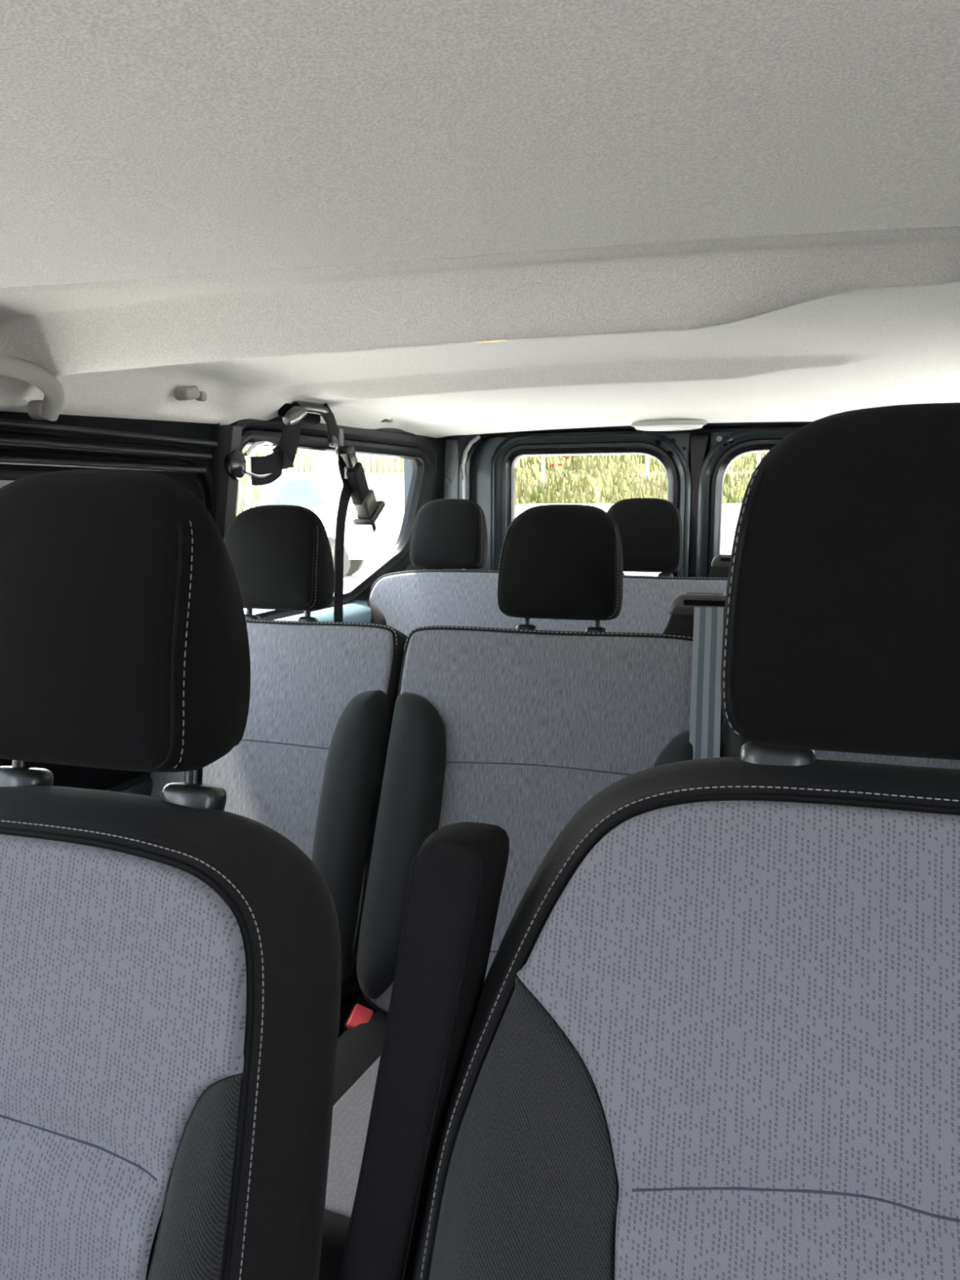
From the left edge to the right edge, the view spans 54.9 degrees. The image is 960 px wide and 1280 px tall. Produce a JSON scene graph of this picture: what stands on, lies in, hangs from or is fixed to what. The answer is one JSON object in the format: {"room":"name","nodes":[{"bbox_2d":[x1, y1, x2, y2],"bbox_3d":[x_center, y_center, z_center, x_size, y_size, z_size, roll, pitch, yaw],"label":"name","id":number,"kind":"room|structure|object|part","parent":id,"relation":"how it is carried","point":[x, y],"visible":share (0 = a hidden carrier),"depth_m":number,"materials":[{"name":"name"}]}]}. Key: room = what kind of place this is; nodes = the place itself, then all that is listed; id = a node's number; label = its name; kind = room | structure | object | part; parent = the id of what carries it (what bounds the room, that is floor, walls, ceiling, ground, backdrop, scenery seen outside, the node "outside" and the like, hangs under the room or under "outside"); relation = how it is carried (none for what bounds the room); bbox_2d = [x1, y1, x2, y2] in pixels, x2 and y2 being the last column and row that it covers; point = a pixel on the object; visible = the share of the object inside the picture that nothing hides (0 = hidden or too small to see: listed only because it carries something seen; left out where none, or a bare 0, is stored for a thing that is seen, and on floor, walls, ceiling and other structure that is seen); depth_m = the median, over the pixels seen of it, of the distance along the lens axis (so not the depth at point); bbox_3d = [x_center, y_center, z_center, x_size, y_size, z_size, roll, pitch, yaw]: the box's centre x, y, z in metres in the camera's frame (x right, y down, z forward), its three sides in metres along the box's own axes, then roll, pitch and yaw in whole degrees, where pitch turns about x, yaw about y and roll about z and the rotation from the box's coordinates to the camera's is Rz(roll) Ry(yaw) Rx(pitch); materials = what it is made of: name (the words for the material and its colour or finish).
{"room":"vehicle interior","nodes":[
{"label":"vehicle interior","id":0,"kind":"room"},
{"bbox_2d":[210,416,447,622],"bbox_3d":[-0.382,0.086,2.658,0.144,1.580,1.328,3,8,18],"label":"window frame","id":1,"kind":"structure","parent":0,"point":[426,455],"depth_m":2.67,"materials":[{"name":"black plastic"}]},
{"bbox_2d":[0,480,13,488],"bbox_3d":[-0.708,-0.262,1.541,0.006,0.035,0.740,2,8,17],"label":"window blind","id":2,"kind":"object","parent":1,"relation":"attached to","point":[2,482],"depth_m":1.43,"materials":[{"name":"grey"}]},
{"bbox_2d":[0,411,219,795],"bbox_3d":[-0.707,0.278,1.639,0.117,1.480,0.885,2,8,17],"label":"door","id":3,"kind":"structure","parent":1,"relation":"in","point":[182,451],"depth_m":1.65,"materials":[{"name":"black plastic"}]},
{"bbox_3d":[-0.718,0.519,1.684,0.030,0.450,0.800,2,8,17],"label":"trim panel","id":4,"kind":"part","parent":3,"relation":"part of","materials":[{"name":"black plastic"}]},
{"bbox_3d":[-0.557,0.089,2.050,0.094,1.100,0.071,2,8,17],"label":"pillar trim","id":5,"kind":"part","parent":1,"relation":"part of","materials":[{"name":"black plastic"}]},
{"bbox_2d":[0,0,959,438],"bbox_3d":[0.255,-0.472,1.481,2.000,0.232,3.200,2,8,17],"label":"ceiling","id":6,"kind":"structure","parent":0,"point":[709,211],"depth_m":0.79,"materials":[{"name":"fabric"}]},
{"bbox_2d":[0,353,65,421],"bbox_3d":[-0.703,-0.355,1.258,0.078,0.080,0.366,2,8,17],"label":"handle","id":7,"kind":"object","parent":6,"relation":"attached to","point":[49,408],"visible":1,"depth_m":1.37,"materials":[{"name":"grey plastic"}]},
{"bbox_2d":[173,386,207,401],"bbox_3d":[-0.556,-0.473,1.775,0.033,0.030,0.068,2,8,17],"label":"coat hook","id":8,"kind":"object","parent":6,"relation":"attached to","point":[187,393],"visible":1,"depth_m":1.75,"materials":[{"name":"grey plastic"}]},
{"bbox_2d":[223,401,338,485],"bbox_3d":[-0.441,-0.460,2.139,0.061,0.210,0.444,3,8,21],"label":"belt","id":9,"kind":"object","parent":6,"relation":"attached to","point":[265,469],"visible":0.98,"depth_m":2.10,"materials":[{"name":"black fabric"}]},
{"bbox_2d":[333,427,385,622],"bbox_3d":[-0.324,-0.294,2.501,0.062,0.538,0.214,3,8,18],"label":"belt","id":10,"kind":"object","parent":6,"relation":"hanging from","point":[368,509],"visible":0.98,"depth_m":2.45,"materials":[{"name":"black fabric"}]},
{"bbox_3d":[-0.305,-0.351,2.550,0.060,0.066,0.094,2,8,17],"label":"tongue frame","id":11,"kind":"part","parent":10,"relation":"part of","materials":[{"name":"silver metal"}]},
{"bbox_2d":[381,418,393,422],"bbox_3d":[-0.273,-0.635,2.648,0.033,0.026,0.056,2,8,17],"label":"coat hook","id":12,"kind":"object","parent":6,"relation":"attached to","point":[390,420],"visible":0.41,"depth_m":2.66,"materials":[{"name":"grey plastic"}]},
{"bbox_2d":[631,419,706,431],"bbox_3d":[0.576,-0.654,2.824,0.228,0.028,0.084,2,8,17],"label":"recessed light","id":13,"kind":"object","parent":6,"relation":"in","point":[675,424],"visible":1,"depth_m":2.79,"materials":[{"name":"white plastic"}]},
{"bbox_2d":[404,421,813,577],"bbox_3d":[0.696,0.031,3.021,2.000,1.590,0.097,2,8,17],"label":"frame","id":14,"kind":"structure","parent":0,"point":[460,451],"depth_m":3.01,"materials":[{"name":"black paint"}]},
{"bbox_3d":[-0.111,-0.575,3.167,0.082,0.220,0.010,2,8,17],"label":"pillar plate","id":15,"kind":"part","parent":14,"relation":"part of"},
{"bbox_2d":[471,432,690,577],"bbox_3d":[0.329,-0.015,3.167,0.741,1.400,0.081,2,8,17],"label":"door","id":16,"kind":"structure","parent":14,"relation":"in","point":[495,461],"depth_m":3.09,"materials":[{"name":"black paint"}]},
{"bbox_2d":[695,430,795,577],"bbox_3d":[1.073,0.016,2.944,0.764,1.400,0.081,2,8,17],"label":"door","id":17,"kind":"structure","parent":14,"relation":"in","point":[722,449],"depth_m":2.95,"materials":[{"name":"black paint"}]},
{"bbox_3d":[0.113,1.112,1.227,1.980,0.060,4.100,2,8,17],"label":"floor","id":18,"kind":"structure","parent":0,"visible":0},
{"bbox_2d":[0,468,341,1279],"bbox_3d":[-0.372,0.544,0.479,0.429,1.272,0.714,2,8,17],"label":"seat","id":19,"kind":"object","parent":18,"relation":"on","point":[171,963],"visible":1,"depth_m":0.61,"materials":[{"name":"grey fabric"}]},
{"bbox_3d":[-0.361,0.102,0.727,0.013,0.094,0.026,2,8,17],"label":"post","id":20,"kind":"part","parent":19,"relation":"part of","materials":[{"name":"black metal"}]},
{"bbox_3d":[-0.327,0.377,0.607,0.358,0.466,0.138,2,8,17],"label":"panel","id":21,"kind":"part","parent":19,"relation":"part of","materials":[{"name":"grey fabric"}]},
{"bbox_3d":[-0.310,0.432,0.669,0.429,0.625,0.289,2,8,17],"label":"backrest","id":22,"kind":"part","parent":19,"relation":"part of","materials":[{"name":"grey fabric"}]},
{"bbox_3d":[-0.212,0.109,0.682,0.013,0.094,0.026,2,8,17],"label":"post","id":23,"kind":"part","parent":19,"relation":"part of","materials":[{"name":"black metal"}]},
{"bbox_2d":[149,505,407,1039],"bbox_3d":[-0.471,0.390,1.647,0.526,1.254,0.814,2,8,17],"label":"seat","id":24,"kind":"object","parent":18,"relation":"on","point":[308,765],"visible":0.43,"depth_m":1.78,"materials":[{"name":"grey fabric"}]},
{"bbox_3d":[-0.487,-0.052,1.950,0.013,0.092,0.026,2,8,17],"label":"post","id":25,"kind":"part","parent":24,"relation":"part of","materials":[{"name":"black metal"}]},
{"bbox_3d":[-0.431,0.298,1.771,0.498,0.631,0.284,2,8,17],"label":"panel","id":26,"kind":"part","parent":24,"relation":"part of","materials":[{"name":"grey fabric"}]},
{"bbox_3d":[-0.357,-0.046,1.911,0.013,0.092,0.026,2,8,17],"label":"post","id":27,"kind":"part","parent":24,"relation":"part of","materials":[{"name":"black metal"}]},
{"bbox_2d":[337,998,353,1039],"bbox_3d":[-0.514,0.743,1.557,0.498,0.239,0.526,2,8,17],"label":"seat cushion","id":28,"kind":"object","parent":24,"relation":"on","point":[346,1006],"depth_m":1.65,"materials":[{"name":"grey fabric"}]},
{"bbox_2d":[318,504,725,1279],"bbox_3d":[0.039,0.418,1.446,0.649,1.254,0.932,2,8,17],"label":"seat","id":29,"kind":"object","parent":18,"relation":"on","point":[516,731],"visible":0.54,"depth_m":1.65,"materials":[{"name":"grey fabric"}]},
{"bbox_3d":[-0.006,0.685,1.348,0.411,0.051,0.539,2,8,17],"label":"seat panel","id":30,"kind":"part","parent":29,"relation":"part of","materials":[{"name":"grey fabric"}]},
{"bbox_2d":[318,1011,387,1279],"bbox_3d":[-0.006,0.768,1.358,0.610,0.243,0.618,2,8,17],"label":"seat cushion","id":31,"kind":"object","parent":29,"relation":"on","point":[359,1047],"depth_m":1.29,"materials":[{"name":"grey fabric"}]},
{"bbox_2d":[342,994,377,1031],"bbox_3d":[-0.205,0.654,1.603,0.045,0.054,0.076,2,8,17],"label":"seat belt buckle","id":32,"kind":"object","parent":29,"relation":"attached to","point":[362,1011],"visible":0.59,"depth_m":1.59,"materials":[{"name":"red plastic"}]},
{"bbox_3d":[0.108,0.336,1.669,0.610,0.687,0.390,2,8,17],"label":"backrest","id":33,"kind":"part","parent":29,"relation":"part of","materials":[{"name":"grey fabric"}]},
{"bbox_3d":[0.089,-0.028,1.778,0.013,0.092,0.026,2,8,17],"label":"post","id":34,"kind":"part","parent":29,"relation":"part of","materials":[{"name":"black metal"}]},
{"bbox_3d":[0.092,0.321,1.614,0.583,0.633,0.284,2,8,17],"label":"panel","id":35,"kind":"part","parent":29,"relation":"part of","materials":[{"name":"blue fabric"}]},
{"bbox_3d":[0.219,-0.022,1.739,0.013,0.092,0.026,2,8,17],"label":"post","id":36,"kind":"part","parent":29,"relation":"part of","materials":[{"name":"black metal"}]},
{"bbox_2d":[688,607,723,759],"bbox_3d":[0.364,0.277,1.517,0.053,0.636,0.298,2,8,15],"label":"belt","id":37,"kind":"object","parent":29,"relation":"attached to","point":[708,630],"visible":0.38,"depth_m":1.57,"materials":[{"name":"grey fabric"}]},
{"bbox_2d":[346,497,731,1004],"bbox_3d":[0.487,0.279,2.359,1.919,1.280,0.777,2,8,17],"label":"bench","id":38,"kind":"object","parent":18,"relation":"on","point":[446,533],"visible":0.2,"depth_m":2.70,"materials":[{"name":"grey fabric"}]},
{"bbox_3d":[0.446,0.832,2.300,1.700,0.200,0.400,2,8,17],"label":"seat","id":39,"kind":"part","parent":38,"relation":"part of","materials":[{"name":"black fabric"}]},
{"bbox_3d":[0.549,0.144,2.548,1.919,0.641,0.328,2,8,17],"label":"backrest","id":40,"kind":"part","parent":38,"relation":"part of","materials":[{"name":"grey fabric"}]},
{"bbox_3d":[0.533,0.133,2.492,1.891,0.593,0.219,2,8,17],"label":"panel","id":41,"kind":"part","parent":38,"relation":"part of","materials":[{"name":"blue fabric"}]},
{"bbox_2d":[337,402,959,1279],"bbox_3d":[0.185,0.539,0.383,0.689,1.308,0.726,2,8,17],"label":"seat","id":42,"kind":"object","parent":18,"relation":"on","point":[713,1033],"visible":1,"depth_m":0.54,"materials":[{"name":"grey fabric"}]},
{"bbox_3d":[-0.041,0.328,0.629,0.153,0.408,0.079,-5,9,-32],"label":"armrest","id":43,"kind":"part","parent":42,"relation":"part of","materials":[{"name":"black fabric"}]},
{"bbox_3d":[0.262,0.417,0.549,0.645,0.655,0.333,2,8,17],"label":"backrest","id":44,"kind":"part","parent":42,"relation":"part of","materials":[{"name":"grey fabric"}]},
{"bbox_3d":[0.247,0.352,0.488,0.500,0.486,0.168,2,8,17],"label":"panel","id":45,"kind":"part","parent":42,"relation":"part of","materials":[{"name":"grey fabric"}]},
{"bbox_2d":[720,699,959,768],"bbox_3d":[0.678,0.438,1.301,0.728,1.254,0.818,2,8,17],"label":"seat","id":46,"kind":"object","parent":18,"relation":"on","point":[731,744],"visible":0.02,"depth_m":1.50,"materials":[{"name":"grey fabric"}]},
{"bbox_3d":[0.735,0.362,1.481,0.728,0.689,0.390,2,8,17],"label":"backrest","id":47,"kind":"part","parent":46,"relation":"part of","materials":[{"name":"grey fabric"}]},
{"bbox_3d":[0.719,0.347,1.426,0.700,0.634,0.285,2,8,17],"label":"panel","id":48,"kind":"part","parent":46,"relation":"part of","materials":[{"name":"blue fabric"}]},
{"label":"outside","id":49,"kind":"structure","parent":0,"visible":0},
{"bbox_2d":[244,510,739,613],"bbox_3d":[-0.631,-1.340,15.829,70.000,1.750,54.000,2,8,17],"label":"ground","id":50,"kind":"structure","parent":49,"point":[730,517],"depth_m":12.44,"materials":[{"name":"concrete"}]},
{"bbox_2d":[235,446,271,516],"bbox_3d":[-1.985,-0.411,6.613,1.194,2.344,0.948,2,8,17],"label":"leafy shrub","id":51,"kind":"object","parent":50,"relation":"on","point":[245,478],"visible":0.02,"depth_m":6.66,"materials":[{"name":"brown plant"}]},
{"bbox_2d":[238,471,389,577],"bbox_3d":[-3.175,-1.533,12.508,3.811,1.460,1.740,0,8,0],"label":"parked car","id":52,"kind":"object","parent":50,"relation":"on","point":[320,495],"visible":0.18,"depth_m":11.77,"materials":[{"name":"white paint"}]},
{"bbox_2d":[302,473,404,568],"bbox_3d":[-6.400,-1.750,15.385,11.000,2.005,0.330,0,8,0],"label":"wall","id":53,"kind":"structure","parent":50,"relation":"on","point":[388,488],"depth_m":15.19,"materials":[{"name":"concrete"}]},
{"bbox_2d":[247,446,402,472],"bbox_3d":[-6.287,-3.065,15.223,11.225,0.615,0.060,0,8,0],"label":"slatted fence","id":54,"kind":"object","parent":53,"relation":"on","point":[255,448],"visible":0.06,"depth_m":15.23,"materials":[{"name":"white wood"}]},
{"bbox_2d":[368,452,766,505],"bbox_3d":[14.782,-5.577,19.603,35.000,7.470,12.800,2,8,17],"label":"grass bank","id":55,"kind":"object","parent":50,"relation":"on","point":[626,488],"visible":0.02,"depth_m":18.18,"materials":[{"name":"green plant"}]},
{"bbox_2d":[541,456,545,488],"bbox_3d":[1.254,-3.947,18.267,0.069,2.100,0.069,2,8,17],"label":"fence post","id":56,"kind":"object","parent":55,"relation":"on","point":[543,458],"visible":0.19,"depth_m":18.32,"materials":[{"name":"grey wood"}]},
{"bbox_2d":[550,455,569,466],"bbox_3d":[1.758,-3.880,18.884,0.508,0.702,1.190,2,8,17],"label":"clump","id":57,"kind":"object","parent":55,"relation":"on","point":[565,456],"visible":0.16,"depth_m":18.43,"materials":[{"name":"red plant"}]},
{"bbox_2d":[515,452,768,505],"bbox_3d":[5.394,-4.947,20.597,13.740,5.937,9.233,2,8,17],"label":"hedge","id":58,"kind":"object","parent":55,"relation":"on","point":[540,490],"depth_m":17.84,"materials":[{"name":"green plant"}]},
{"bbox_2d":[644,455,649,480],"bbox_3d":[3.216,-4.003,17.660,0.069,2.100,0.069,2,8,17],"label":"fence post","id":59,"kind":"object","parent":55,"relation":"on","point":[647,457],"visible":0.19,"depth_m":17.73,"materials":[{"name":"grey wood"}]},
{"bbox_2d":[756,452,760,466],"bbox_3d":[5.178,-3.822,17.085,0.069,2.100,0.069,2,8,17],"label":"fence post","id":60,"kind":"object","parent":55,"relation":"on","point":[758,457],"visible":0.19,"depth_m":17.12,"materials":[{"name":"grey wood"}]},
{"bbox_2d":[515,503,741,511],"bbox_3d":[10.013,-1.598,14.703,29.000,1.170,0.500,2,8,17],"label":"kerb","id":61,"kind":"object","parent":50,"relation":"on","point":[603,506],"visible":0.07,"depth_m":16.75,"materials":[{"name":"concrete"}]}
]}

